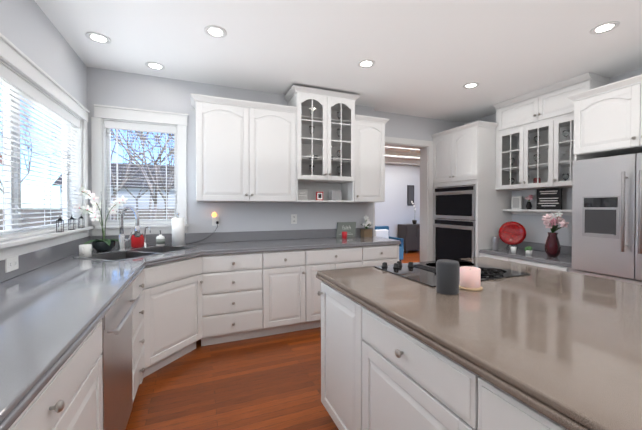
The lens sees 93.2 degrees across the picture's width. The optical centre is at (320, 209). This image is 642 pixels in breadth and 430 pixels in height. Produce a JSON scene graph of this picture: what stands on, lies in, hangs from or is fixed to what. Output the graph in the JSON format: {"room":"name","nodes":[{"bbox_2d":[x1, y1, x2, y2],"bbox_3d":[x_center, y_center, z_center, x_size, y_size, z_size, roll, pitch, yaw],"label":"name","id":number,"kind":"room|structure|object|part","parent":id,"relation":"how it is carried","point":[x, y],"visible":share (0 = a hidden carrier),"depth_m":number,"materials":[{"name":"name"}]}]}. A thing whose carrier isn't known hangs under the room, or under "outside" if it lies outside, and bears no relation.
{"room":"kitchen","nodes":[
{"label":"kitchen","id":0,"kind":"room"},
{"bbox_2d":[0,0,86,241],"bbox_3d":[-1.184,-0.013,0.072,0.150,2.690,6.500,0,1,-22],"label":"wall","id":1,"kind":"structure","parent":0,"point":[30,31],"depth_m":2.12,"materials":[{"name":"grey paint"}]},
{"bbox_2d":[5,256,18,272],"bbox_3d":[-1.745,0.307,1.716,0.008,0.075,0.118,0,1,-22],"label":"electrical outlet plate","id":2,"kind":"object","parent":1,"relation":"attached to","point":[11,263],"depth_m":1.70,"materials":[{"name":"white plastic"}]},
{"bbox_2d":[0,236,90,282],"bbox_3d":[-1.250,0.346,0.470,0.019,0.116,5.418,0,1,-22],"label":"backsplash","id":3,"kind":"structure","parent":1,"relation":"attached to","point":[30,261],"depth_m":2.05,"materials":[{"name":"grey stone"}]},
{"bbox_2d":[0,33,188,260],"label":"window","id":4,"kind":"structure","parent":1,"relation":"in","point":[12,55],"depth_m":2.81,"materials":[{"name":"white paint"}]},
{"bbox_3d":[-1.990,-0.328,1.965,0.055,0.971,1.756,0,1,-22],"label":"window sash","id":5,"kind":"part","parent":4,"relation":"part of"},
{"bbox_2d":[0,63,79,237],"bbox_3d":[-1.927,-0.328,1.991,0.061,0.969,1.748,0,1,-22],"label":"window blinds","id":6,"kind":"object","parent":4,"relation":"attached to","point":[42,101],"visible":0.98,"depth_m":2.06,"materials":[{"name":"white plastic"}]},
{"bbox_2d":[56,215,63,231],"bbox_3d":[-1.970,0.107,2.291,0.036,0.126,0.036,0,1,-22],"label":"lantern","id":7,"kind":"object","parent":4,"relation":"on","point":[59,228],"depth_m":2.29,"materials":[{"name":"black metal"}]},
{"bbox_2d":[68,215,74,229],"bbox_3d":[-2.056,0.104,2.504,0.036,0.126,0.036,0,1,-22],"label":"lantern","id":8,"kind":"object","parent":4,"relation":"on","point":[71,226],"depth_m":2.49,"materials":[{"name":"black metal"}]},
{"bbox_2d":[78,214,83,227],"bbox_3d":[-2.139,0.102,2.708,0.036,0.126,0.036,0,1,-22],"label":"lantern","id":9,"kind":"object","parent":4,"relation":"on","point":[79,225],"depth_m":2.70,"materials":[{"name":"black metal"}]},
{"bbox_2d":[104,120,176,223],"bbox_3d":[-1.871,-0.374,3.178,0.648,1.033,0.061,0,1,-22],"label":"window blinds","id":10,"kind":"object","parent":4,"relation":"attached to","point":[117,125],"visible":0.92,"depth_m":3.17,"materials":[{"name":"white plastic"}]},
{"bbox_3d":[-1.900,-0.376,3.251,0.656,1.036,0.035,0,1,-22],"label":"back window sash","id":11,"kind":"part","parent":4,"relation":"part of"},
{"bbox_2d":[125,250,419,429],"bbox_3d":[2.145,1.352,3.477,8.870,0.120,10.270,0,1,-22],"label":"floor","id":12,"kind":"structure","parent":0,"point":[271,382],"depth_m":2.22,"materials":[{"name":"brown wood"}]},
{"bbox_2d":[8,319,102,429],"bbox_3d":[-1.005,0.885,0.673,0.622,0.880,1.076,0,1,-22],"label":"base cabinet","id":13,"kind":"object","parent":12,"relation":"on","point":[72,399],"depth_m":0.99,"materials":[{"name":"white paint"}]},
{"bbox_2d":[101,284,139,429],"bbox_3d":[-1.156,0.879,1.519,0.363,0.872,0.596,0,1,-22],"label":"dishwasher","id":14,"kind":"object","parent":12,"relation":"on","point":[116,354],"visible":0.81,"depth_m":1.51,"materials":[{"name":"silver metal"}]},
{"bbox_2d":[132,266,151,402],"bbox_3d":[-1.515,0.870,1.969,0.653,0.880,0.498,0,1,-22],"label":"base cabinet","id":15,"kind":"object","parent":12,"relation":"on","point":[142,285],"depth_m":2.15,"materials":[{"name":"white paint"}]},
{"bbox_2d":[152,255,203,372],"bbox_3d":[-1.228,0.863,2.538,0.442,0.880,0.442,0,1,-22],"label":"base cabinet","id":16,"kind":"object","parent":12,"relation":"on","point":[183,306],"depth_m":2.55,"materials":[{"name":"white paint"}]},
{"bbox_2d":[204,251,271,345],"bbox_3d":[-0.941,0.856,3.174,0.670,0.880,0.653,0,1,-22],"label":"base cabinet","id":17,"kind":"object","parent":12,"relation":"on","point":[238,286],"depth_m":2.92,"materials":[{"name":"white paint"}]},
{"bbox_2d":[272,249,311,334],"bbox_3d":[-0.455,0.853,3.388,0.509,0.880,0.622,0,1,-22],"label":"base cabinet","id":18,"kind":"object","parent":12,"relation":"on","point":[291,269],"depth_m":3.13,"materials":[{"name":"white paint"}]},
{"bbox_2d":[317,281,348,429],"bbox_3d":[0.548,0.872,1.820,0.974,0.880,0.587,0,1,-22],"label":"base cabinet","id":19,"kind":"object","parent":12,"relation":"on","point":[334,304],"depth_m":1.69,"materials":[{"name":"white paint"}]},
{"bbox_2d":[316,257,641,429],"bbox_3d":[1.280,0.423,0.604,1.450,0.045,3.420,0,1,-22],"label":"countertop","id":20,"kind":"structure","parent":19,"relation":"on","point":[562,348],"depth_m":1.00,"materials":[{"name":"stone"}]},
{"bbox_2d":[436,259,458,294],"bbox_3d":[0.597,0.316,1.432,0.102,0.148,0.102,0,1,-22],"label":"smart speaker","id":21,"kind":"object","parent":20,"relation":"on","point":[447,276],"visible":1,"depth_m":1.39},
{"bbox_2d":[373,259,529,286],"bbox_3d":[0.796,0.367,1.913,0.740,0.036,0.550,0,1,-22],"label":"glass cooktop","id":22,"kind":"object","parent":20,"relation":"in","point":[420,275],"depth_m":1.89,"materials":[{"name":"black glass"}]},
{"bbox_3d":[0.793,0.363,1.916,0.680,0.029,0.465,0,1,-22],"label":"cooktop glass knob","id":23,"kind":"part","parent":22,"relation":"part of","materials":[{"name":"black glass"}]},
{"bbox_2d":[478,267,503,275],"bbox_3d":[0.975,0.372,1.818,0.210,0.013,0.210,0,1,-22],"label":"grate","id":24,"kind":"object","parent":22,"relation":"on","point":[491,273],"visible":0.46,"depth_m":1.79,"materials":[{"name":"black metal"}]},
{"bbox_2d":[459,266,482,290],"bbox_3d":[0.740,0.339,1.506,0.112,0.098,0.112,0,1,-22],"label":"candle","id":25,"kind":"object","parent":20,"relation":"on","point":[470,278],"visible":0.96,"depth_m":1.47,"materials":[{"name":"pink wax"}]},
{"bbox_2d":[312,246,367,327],"bbox_3d":[0.041,0.851,3.589,0.798,0.880,0.622,0,1,-22],"label":"base cabinet","id":26,"kind":"object","parent":12,"relation":"on","point":[343,257],"depth_m":3.28,"materials":[{"name":"white paint"}]},
{"bbox_2d":[368,244,398,265],"bbox_3d":[0.559,0.848,3.800,0.557,0.880,0.622,0,1,-22],"label":"base cabinet","id":27,"kind":"object","parent":12,"relation":"on","point":[378,254],"depth_m":3.53,"materials":[{"name":"white paint"}]},
{"bbox_2d":[0,236,400,429],"bbox_3d":[0.239,0.419,1.076,3.233,0.042,5.418,0,1,-22],"label":"countertop","id":28,"kind":"structure","parent":27,"relation":"on","point":[52,314],"depth_m":1.29,"materials":[{"name":"grey stone"}]},
{"bbox_2d":[79,244,91,256],"bbox_3d":[-1.903,0.333,2.444,0.084,0.095,0.116,0,1,-22],"label":"candle","id":29,"kind":"object","parent":28,"relation":"on","point":[84,250],"visible":0.94,"depth_m":2.43,"materials":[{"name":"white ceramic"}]},
{"bbox_2d":[73,187,127,251],"bbox_3d":[-2.001,0.086,2.763,0.386,0.582,0.302,0,1,-22],"label":"orchid","id":30,"kind":"object","parent":28,"relation":"on","point":[103,244],"visible":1,"depth_m":2.75,"materials":[{"name":"white plant"}]},
{"bbox_2d":[117,206,139,250],"bbox_3d":[-1.719,0.170,2.721,0.203,0.407,0.245,0,1,-22],"label":"gooseneck faucet","id":31,"kind":"object","parent":28,"relation":"on","point":[122,239],"visible":1,"depth_m":2.72,"materials":[{"name":"silver metal"}]},
{"bbox_2d":[73,245,196,261],"bbox_3d":[-1.585,0.471,2.685,0.490,0.193,0.810,0,1,23],"label":"double-bowl sink","id":32,"kind":"object","parent":28,"relation":"in","point":[115,256],"visible":0.19,"depth_m":2.70,"materials":[{"name":"silver metal"}]},
{"bbox_2d":[131,233,143,247],"bbox_3d":[-1.823,0.302,3.017,0.113,0.143,0.113,0,1,-22],"label":"candle jar","id":33,"kind":"object","parent":28,"relation":"on","point":[137,242],"visible":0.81,"depth_m":2.97,"materials":[{"name":"red glass"}]},
{"bbox_2d":[143,226,150,247],"bbox_3d":[-1.688,0.266,2.947,0.074,0.210,0.086,0,1,-22],"label":"tap","id":34,"kind":"object","parent":28,"relation":"on","point":[145,244],"visible":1,"depth_m":2.94,"materials":[{"name":"silver metal"}]},
{"bbox_2d":[156,230,164,245],"bbox_3d":[-1.647,0.293,3.115,0.083,0.158,0.083,0,1,-22],"label":"soap bottle","id":35,"kind":"object","parent":28,"relation":"on","point":[160,239],"visible":0.96,"depth_m":3.08,"materials":[{"name":"white ceramic"}]},
{"bbox_2d":[170,213,185,246],"bbox_3d":[-1.460,0.202,3.104,0.150,0.342,0.150,0,1,-22],"label":"paper towel holder","id":36,"kind":"object","parent":28,"relation":"on","point":[178,231],"visible":1,"depth_m":3.06,"materials":[{"name":"white paper"}]},
{"bbox_2d":[342,232,346,238],"bbox_3d":[0.295,0.322,3.808,0.068,0.085,0.068,0,1,-22],"label":"cup","id":37,"kind":"object","parent":28,"relation":"on","point":[344,235],"visible":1,"depth_m":3.78,"materials":[{"name":"red paint"}]},
{"bbox_2d":[336,222,355,237],"bbox_3d":[0.332,0.264,3.983,0.270,0.201,0.046,0,1,-22],"label":"sign","id":38,"kind":"object","parent":28,"relation":"on","point":[341,227],"visible":0.79,"depth_m":3.97,"materials":[{"name":"grey"}]},
{"bbox_2d":[361,215,371,236],"bbox_3d":[0.614,0.218,4.030,0.154,0.287,0.145,0,1,-22],"label":"flower pot","id":39,"kind":"object","parent":28,"relation":"on","point":[366,232],"visible":1,"depth_m":4.00,"materials":[{"name":"brown wood"}]},
{"bbox_2d":[375,226,403,260],"bbox_3d":[1.433,0.825,6.987,0.680,0.850,0.620,0,1,-22],"label":"chair","id":40,"kind":"object","parent":12,"relation":"on","point":[382,231],"visible":0.27,"depth_m":7.00,"materials":[{"name":"blue fabric"}]},
{"bbox_2d":[349,298,448,429],"bbox_3d":[0.755,0.878,1.311,0.974,0.880,0.748,0,1,-22],"label":"base cabinet","id":41,"kind":"object","parent":12,"relation":"on","point":[378,372],"depth_m":1.20,"materials":[{"name":"white paint"}]},
{"bbox_2d":[398,224,419,252],"bbox_3d":[2.637,0.829,8.807,0.700,0.800,0.415,0,1,-22],"label":"console","id":42,"kind":"object","parent":12,"relation":"on","point":[409,234],"visible":0.62,"depth_m":8.59,"materials":[{"name":"grey wood"}]},
{"bbox_2d":[411,201,416,223],"bbox_3d":[2.688,0.089,8.827,0.223,0.677,0.140,0,1,-22],"label":"orchid","id":43,"kind":"object","parent":42,"relation":"on","point":[414,221],"visible":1,"depth_m":8.79,"materials":[{"name":"grey"}]},
{"bbox_2d":[431,121,511,260],"bbox_3d":[2.187,0.064,4.451,0.704,2.433,0.862,0,1,-22],"label":"tall cabinet","id":44,"kind":"object","parent":12,"relation":"on","point":[464,155],"visible":0.56,"depth_m":4.09,"materials":[{"name":"white paint"}]},
{"bbox_2d":[433,185,474,260],"bbox_3d":[1.889,0.261,4.357,0.120,1.180,0.726,0,1,-22],"label":"double wall oven","id":45,"kind":"object","parent":44,"relation":"in","point":[454,239],"visible":0.96,"depth_m":4.32,"materials":[{"name":"silver metal"}]},
{"bbox_2d":[449,358,567,429],"bbox_3d":[0.992,0.884,0.727,0.974,0.880,0.748,0,1,-22],"label":"base cabinet","id":46,"kind":"object","parent":12,"relation":"on","point":[475,403],"depth_m":0.81,"materials":[{"name":"white paint"}]},
{"bbox_2d":[479,241,572,271],"bbox_3d":[2.557,0.860,3.616,0.654,0.860,1.068,0,1,-22],"label":"base cabinet","id":47,"kind":"object","parent":12,"relation":"on","point":[551,266],"depth_m":3.57,"materials":[{"name":"white paint"}]},
{"bbox_2d":[492,236,498,249],"bbox_3d":[2.281,0.438,3.970,0.072,0.172,0.072,0,1,-22],"label":"steel canister","id":48,"kind":"object","parent":47,"relation":"on","point":[495,242],"visible":1,"depth_m":3.94,"materials":[{"name":"silver metal"}]},
{"bbox_2d":[510,246,516,252],"bbox_3d":[2.360,0.492,3.722,0.068,0.070,0.066,0,1,-22],"label":"cup","id":49,"kind":"object","parent":47,"relation":"on","point":[512,249],"visible":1,"depth_m":3.70,"materials":[{"name":"white ceramic"}]},
{"bbox_3d":[2.569,0.500,3.617,0.628,0.140,1.068,0,1,-22],"label":"desk cabinet top","id":50,"kind":"part","parent":47,"relation":"part of","materials":[{"name":"grey stone"}]},
{"bbox_2d":[525,246,532,254],"bbox_3d":[2.456,0.481,3.588,0.098,0.096,0.072,0,1,-22],"label":"succulent pot","id":51,"kind":"object","parent":47,"relation":"on","point":[528,250],"visible":1,"depth_m":3.57,"materials":[{"name":"white ceramic"}]},
{"bbox_2d":[542,212,568,256],"bbox_3d":[2.640,0.276,3.402,0.272,0.511,0.244,0,1,-22],"label":"vase","id":52,"kind":"object","parent":47,"relation":"on","point":[552,222],"visible":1,"depth_m":3.39,"materials":[{"name":"red glass"}]},
{"bbox_2d":[567,74,641,269],"bbox_3d":[2.934,0.095,2.645,0.680,2.413,1.062,0,1,-22],"label":"tall cabinet","id":53,"kind":"object","parent":12,"relation":"on","point":[607,120],"visible":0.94,"depth_m":2.72,"materials":[{"name":"white paint"}]},
{"bbox_2d":[572,153,641,284],"bbox_3d":[2.877,0.419,2.625,0.747,1.765,0.912,0,1,-22],"label":"refrigerator","id":54,"kind":"object","parent":12,"relation":"on","point":[606,217],"visible":0.75,"depth_m":2.67,"materials":[{"name":"grey metal"}]},
{"bbox_2d":[87,67,464,244],"bbox_3d":[0.076,-0.061,4.077,5.200,2.690,0.270,0,1,-22],"label":"wall","id":55,"kind":"structure","parent":0,"point":[122,89],"depth_m":3.44,"materials":[{"name":"grey paint"}]},
{"bbox_2d":[212,212,215,220],"bbox_3d":[-1.189,0.077,3.379,0.048,0.091,0.053,0,1,-22],"label":"night light","id":56,"kind":"object","parent":55,"relation":"attached to","point":[214,216],"visible":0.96,"depth_m":3.37,"materials":[{"name":"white plastic"}]},
{"bbox_2d":[212,215,218,225],"bbox_3d":[-1.187,0.122,3.414,0.075,0.118,0.008,0,1,-22],"label":"electrical outlet plate","id":57,"kind":"object","parent":55,"relation":"attached to","point":[217,216],"depth_m":3.42,"materials":[{"name":"white plastic"}]},
{"bbox_2d":[91,228,372,247],"bbox_3d":[-0.765,0.309,3.583,3.203,0.116,0.016,0,1,-22],"label":"backsplash","id":58,"kind":"structure","parent":55,"relation":"attached to","point":[311,233],"depth_m":3.52,"materials":[{"name":"grey stone"}]},
{"bbox_2d":[194,97,297,201],"bbox_3d":[-0.826,-0.585,3.368,1.040,0.995,0.348,0,1,-22],"label":"upper cabinet","id":59,"kind":"object","parent":55,"relation":"attached to","point":[250,151],"depth_m":3.20,"materials":[{"name":"white paint"}]},
{"bbox_2d":[298,189,306,199],"bbox_3d":[-0.218,-0.171,3.549,0.120,0.125,0.019,0,1,-22],"label":"sign","id":60,"kind":"object","parent":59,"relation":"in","point":[302,196],"visible":0.71,"depth_m":3.54,"materials":[{"name":"grey"}]},
{"bbox_2d":[316,192,322,199],"bbox_3d":[-0.016,-0.162,3.651,0.090,0.105,0.017,0,1,-22],"label":"picture frame","id":61,"kind":"object","parent":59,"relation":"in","point":[319,195],"visible":0.88,"depth_m":3.64,"materials":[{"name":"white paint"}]},
{"bbox_2d":[291,214,296,223],"bbox_3d":[-0.335,0.118,3.761,0.075,0.118,0.008,0,1,-22],"label":"electrical outlet plate","id":62,"kind":"object","parent":55,"relation":"attached to","point":[293,216],"depth_m":3.76,"materials":[{"name":"white plastic"}]},
{"bbox_2d":[342,117,385,202],"bbox_3d":[0.545,-0.592,3.925,0.440,0.995,0.348,0,1,-22],"label":"upper cabinet","id":63,"kind":"object","parent":55,"relation":"attached to","point":[363,142],"depth_m":3.76,"materials":[{"name":"white paint"}]},
{"bbox_2d":[328,191,340,199],"bbox_3d":[0.172,-0.171,3.747,0.130,0.120,0.110,0,1,-22],"label":"patterned box","id":64,"kind":"object","parent":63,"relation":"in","point":[334,195],"visible":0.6,"depth_m":3.70,"materials":[{"name":"white cardboard"}]},
{"bbox_2d":[373,136,432,261],"bbox_3d":[1.179,0.111,4.592,1.140,2.335,0.190,0,1,-22],"label":"trim","id":65,"kind":"structure","parent":55,"relation":"attached to","point":[426,203],"depth_m":4.71,"materials":[{"name":"white paint"}]},
{"bbox_2d":[309,108,340,175],"bbox_3d":[-0.019,-0.808,3.711,0.621,0.896,0.104,0,1,-22],"label":"glassware","id":66,"kind":"object","parent":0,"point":[338,151],"depth_m":3.80,"materials":[{"name":"white"}]},
{"bbox_2d":[34,0,641,122],"bbox_3d":[1.202,-1.431,1.091,5.350,0.120,6.620,0,1,-22],"label":"ceiling","id":67,"kind":"structure","parent":0,"point":[430,58],"depth_m":2.55,"materials":[{"name":"white paint"}]},
{"bbox_2d":[85,32,110,43],"bbox_3d":[-1.796,-1.383,2.452,0.164,0.006,0.164,0,1,-22],"label":"recessed light","id":68,"kind":"object","parent":67,"relation":"in","point":[96,37],"depth_m":2.44,"materials":[{"name":"white paint"}]},
{"bbox_2d":[145,62,164,69],"bbox_3d":[-1.606,-1.389,2.940,0.164,0.006,0.164,0,1,-22],"label":"recessed light","id":69,"kind":"object","parent":67,"relation":"in","point":[153,65],"depth_m":2.93,"materials":[{"name":"white paint"}]},
{"bbox_2d":[204,25,226,37],"bbox_3d":[-0.821,-1.382,2.363,0.164,0.006,0.164,0,1,-22],"label":"recessed light","id":70,"kind":"object","parent":67,"relation":"in","point":[214,31],"depth_m":2.36,"materials":[{"name":"white paint"}]},
{"bbox_2d":[357,59,374,67],"bbox_3d":[0.432,-1.388,2.894,0.164,0.006,0.164,0,1,-22],"label":"recessed light","id":71,"kind":"object","parent":67,"relation":"in","point":[367,63],"depth_m":2.89,"materials":[{"name":"white paint"}]},
{"bbox_2d":[463,82,478,88],"bbox_3d":[1.688,-1.394,3.415,0.164,0.006,0.164,0,1,-22],"label":"recessed light","id":72,"kind":"object","parent":67,"relation":"in","point":[474,84],"depth_m":3.41,"materials":[{"name":"white paint"}]},
{"bbox_2d":[590,21,619,34],"bbox_3d":[2.158,-1.381,2.311,0.164,0.006,0.164,0,1,-22],"label":"recessed light","id":73,"kind":"object","parent":67,"relation":"in","point":[608,26],"depth_m":2.30,"materials":[{"name":"white paint"}]},
{"bbox_2d":[375,163,419,250],"bbox_3d":[1.174,-0.113,8.544,6.840,2.690,0.120,0,1,-22],"label":"wall","id":74,"kind":"structure","parent":0,"point":[393,210],"depth_m":8.91,"materials":[{"name":"grey paint"}]},
{"bbox_2d":[407,185,413,204],"bbox_3d":[2.684,-0.424,9.074,0.240,0.600,0.027,0,1,-22],"label":"picture frame","id":75,"kind":"object","parent":74,"relation":"attached to","point":[410,193],"visible":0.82,"depth_m":9.05,"materials":[{"name":"black"}]},
{"bbox_2d":[385,146,419,165],"bbox_3d":[1.839,-1.429,6.893,6.840,0.260,3.650,0,1,-22],"label":"ceiling","id":76,"kind":"structure","parent":0,"point":[402,156],"depth_m":7.68,"materials":[{"name":"white"}]},
{"bbox_2d":[465,68,641,245],"bbox_3d":[3.639,-0.036,2.017,0.150,2.690,6.470,0,1,-22],"label":"wall","id":77,"kind":"structure","parent":0,"point":[535,228],"depth_m":3.89,"materials":[{"name":"grey paint"}]},
{"bbox_2d":[503,209,571,215],"bbox_3d":[2.772,0.035,3.694,0.190,0.068,1.064,0,1,-22],"label":"shelf","id":78,"kind":"object","parent":77,"relation":"attached to","point":[537,212],"visible":0.5,"depth_m":3.83,"materials":[{"name":"white paint"}]},
{"bbox_2d":[511,196,521,208],"bbox_3d":[2.616,-0.089,4.062,0.020,0.170,0.130,0,1,-22],"label":"picture frame","id":79,"kind":"object","parent":78,"relation":"on","point":[516,202],"visible":1,"depth_m":4.05,"materials":[{"name":"white ceramic"}]},
{"bbox_2d":[525,195,533,208],"bbox_3d":[2.680,-0.097,3.918,0.097,0.189,0.106,0,1,-22],"label":"vase","id":80,"kind":"object","parent":78,"relation":"on","point":[529,204],"visible":1,"depth_m":3.89,"materials":[{"name":"black"}]},
{"bbox_2d":[536,188,561,209],"bbox_3d":[2.768,-0.127,3.686,0.019,0.255,0.280,0,1,-22],"label":"sign","id":81,"kind":"object","parent":78,"relation":"on","point":[549,199],"visible":1,"depth_m":3.67,"materials":[{"name":"black"}]},
{"bbox_2d":[493,72,609,189],"bbox_3d":[2.684,-0.829,3.648,0.380,1.138,1.068,0,1,-22],"label":"upper cabinet","id":82,"kind":"object","parent":77,"relation":"attached to","point":[546,114],"visible":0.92,"depth_m":3.64,"materials":[{"name":"white paint"}]},
{"bbox_2d":[509,130,569,184],"bbox_3d":[2.713,-0.604,3.678,0.114,0.648,0.866,0,1,-22],"label":"glassware","id":83,"kind":"object","parent":82,"relation":"in","point":[565,177],"depth_m":3.72,"materials":[{"name":"white"}]},
{"label":"outside","id":84,"kind":"structure","parent":0,"visible":0},
{"bbox_3d":[-6.501,1.625,13.368,160.000,0.200,150.000,0,1,-22],"label":"ground","id":85,"kind":"structure","parent":84,"visible":0},
{"bbox_2d":[0,106,41,191],"bbox_3d":[-19.615,-2.716,17.299,5.887,8.504,9.211,0,1,-22],"label":"tree","id":86,"kind":"object","parent":85,"relation":"on","point":[29,163],"visible":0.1,"depth_m":19.33,"materials":[{"name":"beige plant"}]},
{"bbox_2d":[0,209,174,229],"bbox_3d":[-11.959,0.699,24.125,26.000,1.500,0.060,0,1,-22],"label":"fence","id":87,"kind":"object","parent":85,"relation":"on","point":[37,215],"visible":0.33,"depth_m":21.23,"materials":[{"name":"beige wood"}]},
{"bbox_2d":[20,100,173,218],"bbox_3d":[-5.896,-1.772,10.207,6.132,6.780,5.260,0,1,-22],"label":"tree","id":88,"kind":"object","parent":85,"relation":"on","point":[142,169],"visible":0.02,"depth_m":10.52,"materials":[{"name":"beige plant"}]},
{"bbox_2d":[27,127,173,218],"bbox_3d":[-7.251,-2.074,12.311,6.424,7.339,6.460,0,1,-22],"label":"tree","id":89,"kind":"object","parent":85,"relation":"on","point":[147,167],"depth_m":12.51,"materials":[{"name":"beige plant"}]},
{"bbox_2d":[43,130,173,212],"bbox_3d":[-13.109,-2.590,21.536,9.219,8.150,6.505,0,1,-22],"label":"tree","id":90,"kind":"object","parent":85,"relation":"on","point":[152,169],"visible":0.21,"depth_m":21.49,"materials":[{"name":"beige plant"}]},
{"bbox_2d":[51,163,174,208],"bbox_3d":[-15.047,-1.525,30.367,15.800,5.800,8.800,0,1,-22],"label":"house","id":91,"kind":"structure","parent":85,"relation":"on","point":[134,186],"depth_m":26.30,"materials":[{"name":"grey"}]},
{"bbox_2d":[111,130,169,219],"bbox_3d":[-7.911,-2.738,13.258,6.331,8.636,5.005,0,1,-22],"label":"tree","id":92,"kind":"object","parent":85,"relation":"on","point":[114,198],"depth_m":14.19,"materials":[{"name":"beige plant"}]},
{"bbox_2d":[111,131,173,218],"bbox_3d":[-11.505,-2.858,20.825,8.233,8.710,7.253,0,1,-22],"label":"tree","id":93,"kind":"object","parent":85,"relation":"on","point":[156,163],"visible":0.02,"depth_m":21.32,"materials":[{"name":"beige plant"}]},
{"bbox_2d":[111,130,173,199],"bbox_3d":[-10.194,-2.200,17.795,4.581,7.450,6.829,0,1,-22],"label":"tree","id":94,"kind":"object","parent":85,"relation":"on","point":[138,159],"visible":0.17,"depth_m":17.28,"materials":[{"name":"beige plant"}]},
{"bbox_2d":[128,131,173,218],"bbox_3d":[-9.324,-2.909,18.757,7.158,8.858,7.721,0,1,-22],"label":"tree","id":95,"kind":"object","parent":85,"relation":"on","point":[164,158],"visible":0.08,"depth_m":18.26,"materials":[{"name":"beige plant"}]},
{"bbox_3d":[2.491,0.424,3.958,0.167,0.200,0.228,0,1,-22],"label":"plate stand","id":96,"kind":"object","parent":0,"visible":0},
{"bbox_2d":[498,221,525,244],"bbox_3d":[2.469,0.304,3.920,0.169,0.301,0.261,0,1,-22],"label":"decorative plate","id":97,"kind":"object","parent":96,"relation":"on","point":[512,233],"visible":1,"depth_m":3.93,"materials":[{"name":"ceramic"}]}
]}

